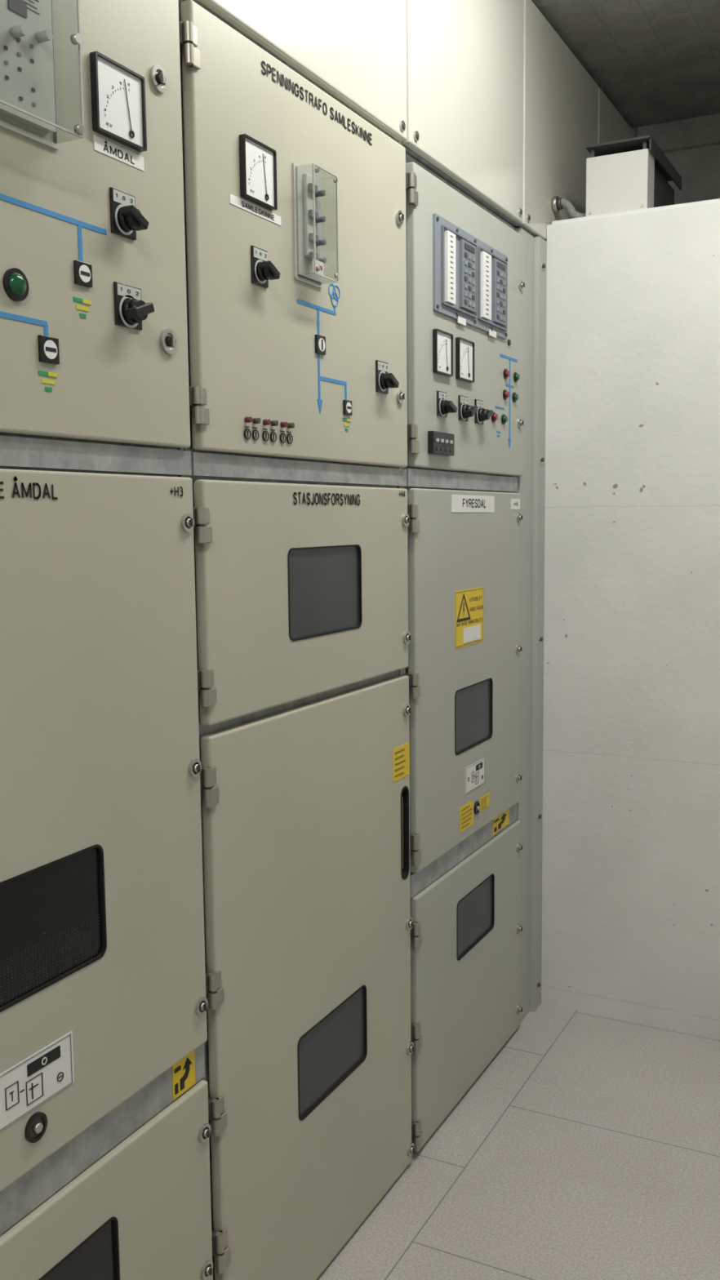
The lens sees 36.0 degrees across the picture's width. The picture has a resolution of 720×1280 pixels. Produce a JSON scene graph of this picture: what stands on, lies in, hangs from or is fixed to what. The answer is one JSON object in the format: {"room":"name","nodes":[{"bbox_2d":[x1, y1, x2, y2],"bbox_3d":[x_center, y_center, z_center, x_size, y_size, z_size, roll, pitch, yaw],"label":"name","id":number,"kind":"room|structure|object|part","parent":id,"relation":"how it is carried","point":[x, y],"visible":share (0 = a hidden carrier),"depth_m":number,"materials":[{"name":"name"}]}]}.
{"room":"electrical room","nodes":[
{"label":"electrical room","id":0,"kind":"room"},
{"bbox_2d":[316,1003,719,1279],"bbox_3d":[0.453,1.369,1.508,3.020,0.060,5.800,3,7,27],"label":"floor","id":1,"kind":"structure","parent":0,"point":[587,1147],"depth_m":2.55,"materials":[{"name":"tile"}]},
{"bbox_2d":[0,0,213,1279],"bbox_3d":[-0.684,0.198,1.539,0.674,2.287,0.810,3,7,27],"label":"tall cabinet","id":2,"kind":"object","parent":1,"relation":"on","point":[105,1127],"visible":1,"depth_m":1.53,"materials":[{"name":"metal"}]},
{"bbox_2d":[2,267,29,301],"bbox_3d":[-0.423,-0.438,1.364,0.020,0.039,0.039,3,7,27],"label":"lamp","id":3,"kind":"object","parent":2,"relation":"attached to","point":[15,281],"depth_m":1.36,"materials":[{"name":"green plastic"}]},
{"bbox_3d":[-0.409,-0.730,1.328,0.018,0.012,0.012,3,7,27],"label":"relay knob","id":4,"kind":"part","parent":2,"relation":"part of","materials":[{"name":"grey plastic"}]},
{"bbox_3d":[-0.389,-0.744,1.365,0.018,0.012,0.012,3,7,27],"label":"relay knob","id":5,"kind":"part","parent":2,"relation":"part of","materials":[{"name":"grey plastic"}]},
{"bbox_3d":[-0.399,-0.372,1.420,0.006,0.033,0.033,3,7,27],"label":"indicator frame","id":6,"kind":"part","parent":2,"relation":"part of","materials":[{"name":"black plastic"}]},
{"bbox_3d":[-0.368,-0.486,1.471,0.006,0.030,0.031,3,7,27],"label":"indicator frame","id":7,"kind":"part","parent":2,"relation":"part of","materials":[{"name":"black plastic"}]},
{"bbox_3d":[-0.448,-0.587,1.334,0.022,0.664,0.770,3,7,27],"label":"instrument door","id":8,"kind":"part","parent":2,"relation":"part of","materials":[{"name":"paint"}]},
{"bbox_3d":[-0.439,0.241,1.425,0.022,0.913,0.772,3,7,27],"label":"breaker door","id":9,"kind":"part","parent":2,"relation":"part of","materials":[{"name":"paint"}]},
{"bbox_3d":[-0.430,1.048,1.513,0.022,0.577,0.770,3,7,27],"label":"cable door","id":10,"kind":"part","parent":2,"relation":"part of","materials":[{"name":"paint"}]},
{"bbox_2d":[109,186,149,240],"bbox_3d":[-0.317,-0.591,1.532,0.033,0.060,0.051,3,7,27],"label":"switch","id":11,"kind":"object","parent":2,"relation":"attached to","point":[126,221],"depth_m":1.53,"materials":[{"name":"black plastic"}]},
{"bbox_2d":[113,281,154,330],"bbox_3d":[-0.313,-0.468,1.550,0.033,0.059,0.056,3,7,27],"label":"switch","id":12,"kind":"object","parent":2,"relation":"attached to","point":[131,310],"depth_m":1.54,"materials":[{"name":"black plastic"}]},
{"bbox_3d":[-0.273,0.166,1.775,0.004,2.280,0.011,3,7,27],"label":"frame post","id":13,"kind":"part","parent":2,"relation":"part of","materials":[{"name":"metal"}]},
{"bbox_2d":[178,0,414,1279],"bbox_3d":[-0.323,0.116,2.250,0.664,2.287,0.808,3,7,27],"label":"tall cabinet","id":14,"kind":"object","parent":1,"relation":"on","point":[295,202],"visible":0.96,"depth_m":2.02,"materials":[{"name":"metal"}]},
{"bbox_3d":[-0.271,-0.905,1.656,0.017,0.032,0.014,3,7,27],"label":"hinge frame","id":15,"kind":"part","parent":14,"relation":"part of","materials":[{"name":"grey metal"}]},
{"bbox_3d":[-0.265,-0.376,1.714,0.017,0.030,0.014,3,7,27],"label":"hinge frame","id":16,"kind":"part","parent":14,"relation":"part of","materials":[{"name":"grey metal"}]},
{"bbox_3d":[-0.251,-0.877,1.670,0.012,0.028,0.023,3,7,27],"label":"hinge door","id":17,"kind":"part","parent":14,"relation":"part of","materials":[{"name":"silver metal"}]},
{"bbox_3d":[-0.263,-0.192,1.734,0.017,0.030,0.014,3,7,27],"label":"hinge frame","id":18,"kind":"part","parent":14,"relation":"part of","materials":[{"name":"grey metal"}]},
{"bbox_3d":[-0.267,0.164,1.787,0.004,2.280,0.011,3,7,27],"label":"frame post","id":19,"kind":"part","parent":14,"relation":"part of","materials":[{"name":"metal"}]},
{"bbox_3d":[-0.260,0.064,1.762,0.017,0.030,0.014,3,7,27],"label":"hinge frame","id":20,"kind":"part","parent":14,"relation":"part of","materials":[{"name":"grey metal"}]},
{"bbox_3d":[-0.259,0.222,1.779,0.017,0.034,0.014,3,7,27],"label":"hinge frame","id":21,"kind":"part","parent":14,"relation":"part of","materials":[{"name":"grey metal"}]},
{"bbox_3d":[-0.245,-0.349,1.728,0.012,0.026,0.023,3,7,27],"label":"hinge door","id":22,"kind":"part","parent":14,"relation":"part of","materials":[{"name":"silver metal"}]},
{"bbox_3d":[-0.255,0.562,1.817,0.017,0.031,0.014,3,7,27],"label":"hinge frame","id":23,"kind":"part","parent":14,"relation":"part of","materials":[{"name":"grey metal"}]},
{"bbox_3d":[-0.243,-0.166,1.748,0.012,0.026,0.023,3,7,27],"label":"hinge door","id":24,"kind":"part","parent":14,"relation":"part of","materials":[{"name":"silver metal"}]},
{"bbox_3d":[-0.253,0.779,1.840,0.017,0.032,0.014,3,7,27],"label":"hinge frame","id":25,"kind":"part","parent":14,"relation":"part of","materials":[{"name":"grey metal"}]},
{"bbox_3d":[-0.241,0.091,1.776,0.012,0.026,0.023,3,7,27],"label":"hinge door","id":26,"kind":"part","parent":14,"relation":"part of","materials":[{"name":"silver metal"}]},
{"bbox_3d":[-0.250,1.016,1.866,0.017,0.036,0.014,3,7,27],"label":"hinge frame","id":27,"kind":"part","parent":14,"relation":"part of","materials":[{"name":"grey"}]},
{"bbox_3d":[-0.239,0.252,1.794,0.012,0.030,0.023,3,7,27],"label":"hinge door","id":28,"kind":"part","parent":14,"relation":"part of","materials":[{"name":"silver metal"}]},
{"bbox_3d":[-0.235,0.589,1.831,0.012,0.027,0.023,3,7,27],"label":"hinge door","id":29,"kind":"part","parent":14,"relation":"part of","materials":[{"name":"silver metal"}]},
{"bbox_3d":[-0.233,0.807,1.854,0.012,0.028,0.023,3,7,27],"label":"hinge door","id":30,"kind":"part","parent":14,"relation":"part of","materials":[{"name":"silver metal"}]},
{"bbox_3d":[-0.230,1.048,1.881,0.012,0.032,0.023,3,7,27],"label":"hinge door","id":31,"kind":"part","parent":14,"relation":"part of","materials":[{"name":"silver metal"}]},
{"bbox_2d":[244,428,251,439],"bbox_3d":[-0.187,-0.342,1.839,0.004,0.018,0.018,3,7,27],"label":"socket","id":32,"kind":"object","parent":14,"relation":"attached to","point":[247,432],"depth_m":1.84,"materials":[{"name":"black plastic"}]},
{"bbox_3d":[-0.184,-0.365,1.834,0.010,0.009,0.010,3,7,27],"label":"test knob","id":33,"kind":"part","parent":14,"relation":"part of","materials":[{"name":"red plastic"}]},
{"bbox_2d":[252,429,258,439],"bbox_3d":[-0.176,-0.345,1.862,0.004,0.018,0.018,3,7,27],"label":"socket","id":34,"kind":"object","parent":14,"relation":"attached to","point":[255,432],"depth_m":1.86,"materials":[{"name":"black plastic"}]},
{"bbox_3d":[-0.173,-0.367,1.856,0.010,0.009,0.010,3,7,27],"label":"test knob","id":35,"kind":"part","parent":14,"relation":"part of","materials":[{"name":"grey plastic"}]},
{"bbox_2d":[250,245,279,288],"bbox_3d":[-0.155,-0.623,1.845,0.033,0.060,0.048,3,7,27],"label":"switch","id":36,"kind":"object","parent":14,"relation":"attached to","point":[263,270],"depth_m":1.84,"materials":[{"name":"black plastic"}]},
{"bbox_2d":[262,431,269,441],"bbox_3d":[-0.161,-0.348,1.890,0.004,0.018,0.018,3,7,27],"label":"socket","id":37,"kind":"object","parent":14,"relation":"attached to","point":[265,434],"depth_m":1.89,"materials":[{"name":"black plastic"}]},
{"bbox_3d":[-0.159,-0.371,1.885,0.010,0.009,0.010,3,7,27],"label":"test knob","id":38,"kind":"part","parent":14,"relation":"part of","materials":[{"name":"red plastic"}]},
{"bbox_2d":[270,431,276,442],"bbox_3d":[-0.150,-0.351,1.912,0.004,0.018,0.018,3,7,27],"label":"socket","id":39,"kind":"object","parent":14,"relation":"attached to","point":[273,434],"depth_m":1.91,"materials":[{"name":"black plastic"}]},
{"bbox_3d":[-0.147,-0.373,1.907,0.010,0.009,0.010,3,7,27],"label":"test knob","id":40,"kind":"part","parent":14,"relation":"part of","materials":[{"name":"grey plastic"}]},
{"bbox_2d":[280,432,286,443],"bbox_3d":[-0.135,-0.354,1.940,0.004,0.018,0.018,3,7,27],"label":"socket","id":41,"kind":"object","parent":14,"relation":"attached to","point":[282,435],"depth_m":1.94,"materials":[{"name":"black plastic"}]},
{"bbox_3d":[-0.133,-0.376,1.935,0.010,0.009,0.010,3,7,27],"label":"test knob","id":42,"kind":"part","parent":14,"relation":"part of","materials":[{"name":"red plastic"}]},
{"bbox_2d":[286,433,293,444],"bbox_3d":[-0.125,-0.356,1.961,0.004,0.018,0.018,3,7,27],"label":"socket","id":43,"kind":"object","parent":14,"relation":"attached to","point":[289,436],"depth_m":1.96,"materials":[{"name":"black plastic"}]},
{"bbox_3d":[-0.122,-0.379,1.955,0.010,0.009,0.010,3,7,27],"label":"test knob","id":44,"kind":"part","parent":14,"relation":"part of","materials":[{"name":"grey plastic"}]},
{"bbox_3d":[-0.084,-0.669,2.040,0.022,0.668,0.769,3,7,27],"label":"instrument door","id":45,"kind":"part","parent":14,"relation":"part of","materials":[{"name":"paint"}]},
{"bbox_3d":[-0.078,-0.096,2.102,0.022,0.393,0.768,3,7,27],"label":"station supply door","id":46,"kind":"part","parent":14,"relation":"part of","materials":[{"name":"paint"}]},
{"bbox_3d":[-0.069,0.686,2.189,0.022,1.145,0.770,3,7,27],"label":"transformer door","id":47,"kind":"part","parent":14,"relation":"part of","materials":[{"name":"paint"}]},
{"bbox_3d":[-0.090,-0.753,1.970,0.008,0.140,0.032,3,7,27],"label":"fuse rail","id":48,"kind":"part","parent":14,"relation":"part of","materials":[{"name":"grey plastic"}]},
{"bbox_3d":[-0.073,-0.544,2.043,0.006,0.033,0.033,3,7,27],"label":"indicator frame","id":49,"kind":"part","parent":14,"relation":"part of","materials":[{"name":"black plastic"}]},
{"bbox_3d":[-0.072,-0.801,1.990,0.018,0.010,0.010,3,7,27],"label":"fuse knob","id":50,"kind":"part","parent":14,"relation":"part of","materials":[{"name":"grey plastic"}]},
{"bbox_3d":[-0.072,-0.757,1.994,0.018,0.010,0.010,3,7,27],"label":"fuse knob","id":51,"kind":"part","parent":14,"relation":"part of","materials":[{"name":"grey plastic"}]},
{"bbox_3d":[-0.071,-0.717,1.999,0.018,0.010,0.010,3,7,27],"label":"fuse knob","id":52,"kind":"part","parent":14,"relation":"part of","materials":[{"name":"grey plastic"}]},
{"bbox_3d":[-0.071,-0.685,2.002,0.018,0.010,0.010,3,7,27],"label":"fuse knob","id":53,"kind":"part","parent":14,"relation":"part of","materials":[{"name":"grey plastic"}]},
{"bbox_3d":[-0.024,-0.450,2.147,0.006,0.028,0.029,3,7,27],"label":"indicator frame","id":54,"kind":"part","parent":14,"relation":"part of","materials":[{"name":"black plastic"}]},
{"bbox_2d":[375,360,399,394],"bbox_3d":[0.057,-0.539,2.270,0.033,0.063,0.052,3,7,27],"label":"switch","id":55,"kind":"object","parent":14,"relation":"attached to","point":[385,380],"depth_m":2.26,"materials":[{"name":"black plastic"}]},
{"bbox_3d":[0.091,0.084,2.483,0.004,2.280,0.011,3,7,27],"label":"frame post","id":56,"kind":"part","parent":14,"relation":"part of","materials":[{"name":"metal"}]},
{"bbox_2d":[401,153,524,1151],"bbox_3d":[0.028,0.036,2.944,0.652,2.287,0.763,3,7,27],"label":"tall cabinet","id":57,"kind":"object","parent":1,"relation":"on","point":[465,285],"visible":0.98,"depth_m":2.73,"materials":[{"name":"metal"}]},
{"bbox_3d":[0.097,0.083,2.494,0.004,2.280,0.011,3,7,27],"label":"frame post","id":58,"kind":"part","parent":57,"relation":"part of","materials":[{"name":"metal"}]},
{"bbox_3d":[0.108,0.091,2.486,0.017,0.030,0.014,3,7,27],"label":"hinge frame","id":59,"kind":"part","parent":57,"relation":"part of","materials":[{"name":"grey metal"}]},
{"bbox_3d":[0.096,-0.980,2.369,0.017,0.033,0.014,3,7,27],"label":"hinge frame","id":60,"kind":"part","parent":57,"relation":"part of","materials":[{"name":"grey metal"}]},
{"bbox_3d":[0.104,-0.283,2.445,0.017,0.032,0.014,3,7,27],"label":"hinge frame","id":61,"kind":"part","parent":57,"relation":"part of","materials":[{"name":"grey metal"}]},
{"bbox_3d":[0.102,-0.455,2.426,0.017,0.033,0.014,3,7,27],"label":"hinge frame","id":62,"kind":"part","parent":57,"relation":"part of","materials":[{"name":"grey metal"}]},
{"bbox_3d":[0.112,0.463,2.527,0.017,0.038,0.014,3,7,27],"label":"hinge frame","id":63,"kind":"part","parent":57,"relation":"part of","materials":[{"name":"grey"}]},
{"bbox_3d":[0.117,0.911,2.576,0.017,0.034,0.014,3,7,27],"label":"hinge frame","id":64,"kind":"part","parent":57,"relation":"part of","materials":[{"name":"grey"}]},
{"bbox_3d":[0.114,0.666,2.549,0.017,0.032,0.014,3,7,27],"label":"hinge frame","id":65,"kind":"part","parent":57,"relation":"part of","materials":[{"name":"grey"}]},
{"bbox_3d":[0.119,1.149,2.602,0.017,0.032,0.014,3,7,27],"label":"hinge frame","id":66,"kind":"part","parent":57,"relation":"part of","materials":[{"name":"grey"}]},
{"bbox_3d":[0.116,-0.951,2.383,0.012,0.029,0.023,3,7,27],"label":"hinge door","id":67,"kind":"part","parent":57,"relation":"part of","materials":[{"name":"silver metal"}]},
{"bbox_3d":[0.122,-0.426,2.440,0.012,0.029,0.023,3,7,27],"label":"hinge door","id":68,"kind":"part","parent":57,"relation":"part of","materials":[{"name":"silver metal"}]},
{"bbox_3d":[0.127,0.117,2.500,0.012,0.026,0.023,3,7,27],"label":"hinge door","id":69,"kind":"part","parent":57,"relation":"part of","materials":[{"name":"silver metal"}]},
{"bbox_3d":[0.123,-0.254,2.459,0.012,0.028,0.023,3,7,27],"label":"hinge door","id":70,"kind":"part","parent":57,"relation":"part of","materials":[{"name":"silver metal"}]},
{"bbox_3d":[0.132,0.497,2.541,0.012,0.034,0.023,3,7,27],"label":"hinge door","id":71,"kind":"part","parent":57,"relation":"part of","materials":[{"name":"silver metal"}]},
{"bbox_3d":[0.134,0.694,2.563,0.012,0.028,0.023,3,7,27],"label":"hinge door","id":72,"kind":"part","parent":57,"relation":"part of","materials":[{"name":"silver metal"}]},
{"bbox_3d":[0.136,0.942,2.590,0.012,0.030,0.023,3,7,27],"label":"hinge door","id":73,"kind":"part","parent":57,"relation":"part of","materials":[{"name":"silver metal"}]},
{"bbox_3d":[0.139,1.177,2.616,0.012,0.028,0.023,3,7,27],"label":"hinge door","id":74,"kind":"part","parent":57,"relation":"part of","materials":[{"name":"silver metal"}]},
{"bbox_2d":[436,391,457,417],"bbox_3d":[0.202,-0.544,2.552,0.033,0.056,0.053,3,7,27],"label":"switch","id":75,"kind":"object","parent":57,"relation":"attached to","point":[444,406],"depth_m":2.54,"materials":[{"name":"black plastic"}]},
{"bbox_3d":[0.234,-0.862,2.603,0.007,0.174,0.212,3,7,27],"label":"relay frame","id":76,"kind":"part","parent":57,"relation":"part of","materials":[{"name":"grey plastic"}]},
{"bbox_3d":[0.280,0.064,2.817,0.022,0.878,0.716,3,7,27],"label":"breaker door","id":77,"kind":"part","parent":57,"relation":"part of","materials":[{"name":"grey paint"}]},
{"bbox_3d":[0.275,-0.742,2.737,0.022,0.648,0.726,3,7,27],"label":"instrument door","id":78,"kind":"part","parent":57,"relation":"part of","materials":[{"name":"grey paint"}]},
{"bbox_3d":[0.291,0.865,2.911,0.022,0.620,0.734,3,7,27],"label":"cable door","id":79,"kind":"part","parent":57,"relation":"part of","materials":[{"name":"grey paint"}]},
{"bbox_2d":[457,395,477,421],"bbox_3d":[0.261,-0.558,2.668,0.033,0.058,0.054,3,7,27],"label":"switch","id":80,"kind":"object","parent":57,"relation":"attached to","point":[465,411],"depth_m":2.66,"materials":[{"name":"black plastic"}]},
{"bbox_3d":[0.274,-0.872,2.693,0.007,0.211,0.476,3,7,27],"label":"relay plate","id":81,"kind":"part","parent":57,"relation":"part of","materials":[{"name":"grey metal"}]},
{"bbox_2d":[474,399,493,424],"bbox_3d":[0.310,-0.569,2.762,0.033,0.058,0.053,3,7,27],"label":"switch","id":82,"kind":"object","parent":57,"relation":"attached to","point":[482,414],"depth_m":2.75,"materials":[{"name":"black plastic"}]},
{"bbox_3d":[0.335,-0.884,2.799,0.007,0.174,0.200,3,7,27],"label":"relay frame","id":83,"kind":"part","parent":57,"relation":"part of","materials":[{"name":"grey plastic"}]},
{"bbox_2d":[515,227,546,1022],"bbox_3d":[0.497,-0.001,3.236,0.039,2.287,0.184,3,7,27],"label":"strip","id":84,"kind":"object","parent":1,"relation":"on","point":[531,484],"visible":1,"depth_m":3.23,"materials":[{"name":"paint"}]},
{"bbox_3d":[0.474,0.002,3.213,0.018,2.287,0.122,3,7,27],"label":"plate","id":85,"kind":"part","parent":84,"relation":"part of","materials":[{"name":"grey metal"}]},
{"bbox_3d":[-1.059,0.278,0.837,0.652,2.287,0.810,3,7,27],"label":"cabinet","id":86,"kind":"object","parent":1,"relation":"on","visible":0},
{"bbox_2d":[182,0,633,241],"bbox_3d":[-0.259,-1.344,2.266,0.606,0.600,4.365,3,7,27],"label":"panels","id":87,"kind":"object","parent":86,"relation":"on","point":[487,96],"visible":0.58,"depth_m":2.61,"materials":[{"name":"metal"}]},
{"bbox_3d":[-0.090,-1.314,1.968,0.020,0.599,0.786,3,7,27],"label":"panel","id":88,"kind":"part","parent":87,"relation":"part of","materials":[{"name":"paint"}]},
{"bbox_3d":[0.262,-1.392,2.652,0.020,0.599,0.740,3,7,27],"label":"panel","id":89,"kind":"part","parent":87,"relation":"part of","materials":[{"name":"paint"}]},
{"bbox_3d":[0.603,-1.468,3.312,0.020,0.599,0.738,3,7,27],"label":"panel","id":90,"kind":"part","parent":87,"relation":"part of","materials":[{"name":"paint"}]},
{"bbox_3d":[0.882,-1.531,3.855,0.020,0.599,0.473,3,7,27],"label":"panel","id":91,"kind":"part","parent":87,"relation":"part of","materials":[{"name":"paint"}]},
{"bbox_2d":[531,0,719,128],"bbox_3d":[0.421,-1.595,1.183,3.020,0.095,5.800,3,7,27],"label":"ceiling","id":92,"kind":"structure","parent":0,"point":[655,61],"depth_m":3.36,"materials":[{"name":"concrete"}]},
{"bbox_2d":[541,198,719,1038],"bbox_3d":[1.642,-0.020,3.031,2.199,2.345,0.500,3,7,27],"label":"wall partition","id":93,"kind":"structure","parent":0,"point":[631,828],"depth_m":3.19,"materials":[{"name":"paint"}]},
{"bbox_2d":[585,134,681,216],"bbox_3d":[0.819,-1.319,3.297,0.183,0.198,0.435,3,7,27],"label":"cable box","id":94,"kind":"object","parent":93,"relation":"on","point":[631,174],"visible":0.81,"depth_m":3.12,"materials":[{"name":"white metal"}]},
{"bbox_2d":[551,195,585,218],"bbox_3d":[0.613,-1.252,3.212,0.103,0.078,0.048,3,7,27],"label":"conduit","id":95,"kind":"object","parent":94,"relation":"attached to","point":[558,203],"visible":0.86,"depth_m":3.21,"materials":[{"name":"grey"}]},
{"bbox_3d":[0.817,-1.414,3.287,0.182,0.007,0.435,3,7,27],"label":"lid plate","id":96,"kind":"part","parent":94,"relation":"part of","materials":[{"name":"grey metal"}]},
{"bbox_2d":[631,113,719,204],"bbox_3d":[1.730,-0.395,3.877,2.840,2.905,0.085,3,7,27],"label":"wall","id":97,"kind":"structure","parent":0,"point":[691,145],"depth_m":3.96,"materials":[{"name":"concrete"}]}
]}

